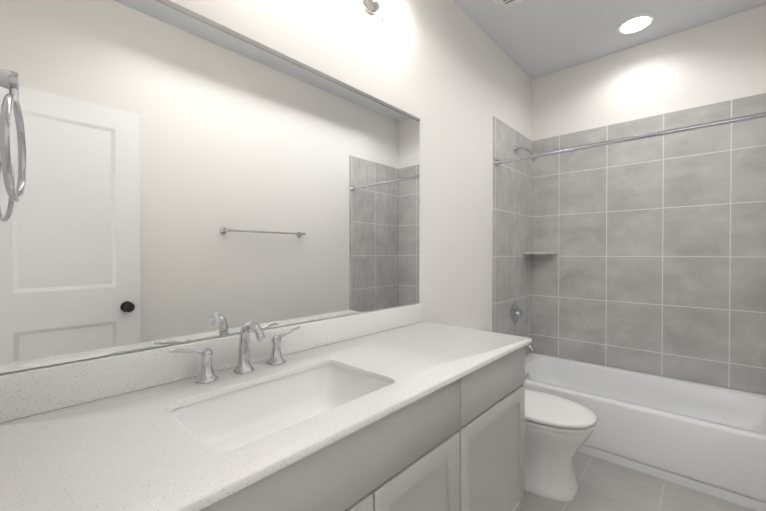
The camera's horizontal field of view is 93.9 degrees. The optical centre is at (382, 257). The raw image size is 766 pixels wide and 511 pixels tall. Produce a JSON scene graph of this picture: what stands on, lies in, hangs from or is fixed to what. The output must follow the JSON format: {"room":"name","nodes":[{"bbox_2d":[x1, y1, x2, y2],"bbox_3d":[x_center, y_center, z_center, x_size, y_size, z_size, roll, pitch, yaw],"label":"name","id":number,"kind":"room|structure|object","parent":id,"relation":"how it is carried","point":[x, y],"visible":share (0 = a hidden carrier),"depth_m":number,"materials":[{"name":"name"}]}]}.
{"room":"bathroom","nodes":[
{"label":"bathroom","id":0,"kind":"room"},
{"bbox_2d":[0,303,423,422],"bbox_3d":[-0.321,0.300,1.325,0.020,0.100,1.602,0,1,42],"label":"backsplash","id":1,"kind":"structure","parent":0,"relation":"attached to","point":[33,391],"depth_m":0.93,"materials":[{"name":"white stone"}]},
{"bbox_2d":[0,0,531,374],"bbox_3d":[0.182,-0.170,1.962,0.112,2.740,3.435,0,1,42],"label":"wall","id":2,"kind":"structure","parent":0,"point":[191,175],"depth_m":1.17,"materials":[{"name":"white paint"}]},
{"bbox_2d":[492,117,531,355],"bbox_3d":[1.042,0.092,2.845,0.010,2.200,0.755,0,1,42],"label":"wall tile","id":3,"kind":"structure","parent":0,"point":[512,238],"depth_m":2.79,"materials":[{"name":"grey tile"}]},
{"bbox_2d":[510,302,525,324],"bbox_3d":[1.076,0.447,2.821,0.074,0.176,0.176,0,1,42],"label":"shower valve","id":4,"kind":"object","parent":3,"relation":"attached to","point":[516,314],"visible":1,"depth_m":2.81,"materials":[{"name":"silver metal"}]},
{"bbox_2d":[514,146,539,161],"bbox_3d":[1.120,-0.808,2.769,0.194,0.149,0.084,0,1,42],"label":"shower head","id":5,"kind":"object","parent":3,"relation":"attached to","point":[526,149],"visible":0.73,"depth_m":2.76},
{"bbox_2d":[525,343,534,351],"bbox_3d":[1.108,0.689,2.795,0.161,0.091,0.068,0,1,42],"label":"tub spout","id":6,"kind":"object","parent":3,"relation":"attached to","point":[530,347],"visible":0.25,"depth_m":2.75,"materials":[{"name":"silver metal"}]},
{"bbox_2d":[453,0,765,78],"bbox_3d":[0.780,-1.564,1.409,1.724,0.060,3.435,0,1,42],"label":"ceiling","id":7,"kind":"structure","parent":0,"point":[532,39],"depth_m":2.36,"materials":[{"name":"white paint"}]},
{"bbox_2d":[494,0,522,9],"bbox_3d":[0.750,-1.532,2.006,0.300,0.015,0.300,0,1,42],"label":"fan","id":8,"kind":"object","parent":7,"relation":"attached to","point":[503,4],"visible":0.97,"depth_m":2.15,"materials":[{"name":"white plastic"}]},
{"bbox_2d":[616,14,654,34],"bbox_3d":[1.673,-1.540,2.371,0.212,0.006,0.212,0,1,42],"label":"recessed light","id":9,"kind":"object","parent":7,"relation":"in","point":[635,24],"visible":1,"depth_m":2.36,"materials":[{"name":"white"}]},
{"bbox_2d":[524,451,755,510],"bbox_3d":[0.780,1.236,1.435,1.724,0.060,3.435,0,1,42],"label":"floor","id":10,"kind":"structure","parent":0,"point":[604,485],"depth_m":1.80,"materials":[{"name":"tile"}]},
{"bbox_2d":[208,343,528,510],"bbox_3d":[-0.125,0.789,1.144,0.561,0.839,1.590,0,1,42],"label":"bathroom vanity","id":11,"kind":"object","parent":10,"relation":"on","point":[404,408],"depth_m":1.02,"materials":[{"name":"grey wood"}]},
{"bbox_2d":[0,319,531,510],"bbox_3d":[-0.113,0.360,1.137,0.582,0.017,1.602,0,1,42],"label":"countertop","id":12,"kind":"structure","parent":11,"relation":"on","point":[126,452],"depth_m":0.72,"materials":[{"name":"white stone"}]},
{"bbox_2d":[168,320,303,382],"bbox_3d":[-0.398,0.270,1.079,0.146,0.162,0.416,0,1,42],"label":"faucet","id":13,"kind":"object","parent":12,"relation":"on","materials":[{"name":"silver metal"}]},
{"bbox_2d":[164,359,395,450],"bbox_3d":[-0.241,0.440,0.938,0.365,0.163,0.560,0,1,42],"label":"sink","id":14,"kind":"object","parent":12,"relation":"in","point":[226,417],"depth_m":1.06,"materials":[{"name":"white ceramic"}]},
{"bbox_2d":[524,389,596,501],"bbox_3d":[0.769,0.848,1.997,0.735,0.704,0.474,0,1,42],"label":"toilet","id":15,"kind":"object","parent":10,"relation":"on","point":[558,431],"visible":0.42,"depth_m":1.78,"materials":[{"name":"white ceramic"}]},
{"bbox_2d":[523,353,765,510],"bbox_3d":[1.605,1.019,2.346,1.500,0.355,0.750,0,1,42],"label":"bathtub","id":16,"kind":"object","parent":10,"relation":"on","point":[706,439],"visible":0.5,"depth_m":2.06,"materials":[{"name":"white ceramic"}]},
{"bbox_2d":[531,5,765,394],"bbox_3d":[1.897,-0.176,2.659,1.524,2.740,0.100,0,1,42],"label":"wall","id":17,"kind":"structure","parent":0,"point":[720,60],"depth_m":2.53,"materials":[{"name":"white paint"}]},
{"bbox_2d":[523,252,557,253],"bbox_3d":[1.307,-0.035,2.972,0.210,0.022,0.210,0,1,42],"label":"corner shelf","id":18,"kind":"object","parent":17,"relation":"attached to","point":[540,252],"visible":1,"depth_m":2.92,"materials":[{"name":"tile"}]},
{"bbox_2d":[531,93,765,394],"bbox_3d":[1.861,-0.084,2.619,1.524,1.843,0.010,0,1,42],"label":"wall tile","id":19,"kind":"structure","parent":17,"relation":"attached to","point":[656,265],"depth_m":2.53,"materials":[{"name":"grey tile"}]},
{"bbox_3d":[-0.338,-0.153,0.185,1.524,2.740,0.100,0,1,42],"label":"wall","id":20,"kind":"structure","parent":0,"visible":0},
{"bbox_2d":[0,69,25,201],"bbox_3d":[-0.629,-0.205,0.574,0.173,0.226,0.087,0,1,42],"label":"towel ring","id":21,"kind":"object","parent":20,"relation":"attached to","point":[10,80],"visible":1,"depth_m":0.58,"materials":[{"name":"silver metal"}]},
{"bbox_2d":[360,0,386,24],"bbox_3d":[-0.264,-1.208,1.266,0.169,0.392,1.100,0,1,42],"label":"sconce","id":22,"kind":"object","parent":20,"relation":"attached to","point":[372,6],"visible":1,"depth_m":1.59,"materials":[{"name":"silver metal"}]},
{"bbox_3d":[2.166,0.102,1.830,0.010,2.200,0.755,0,1,42],"label":"wall tile","id":23,"kind":"structure","parent":0,"visible":0},
{"bbox_2d":[494,112,765,166],"bbox_3d":[1.371,-0.676,2.072,1.503,0.056,0.056,0,1,42],"label":"rail","id":24,"kind":"object","parent":23,"relation":"attached to","point":[497,162],"visible":1,"depth_m":1.99,"materials":[{"name":"silver metal"}]}
]}

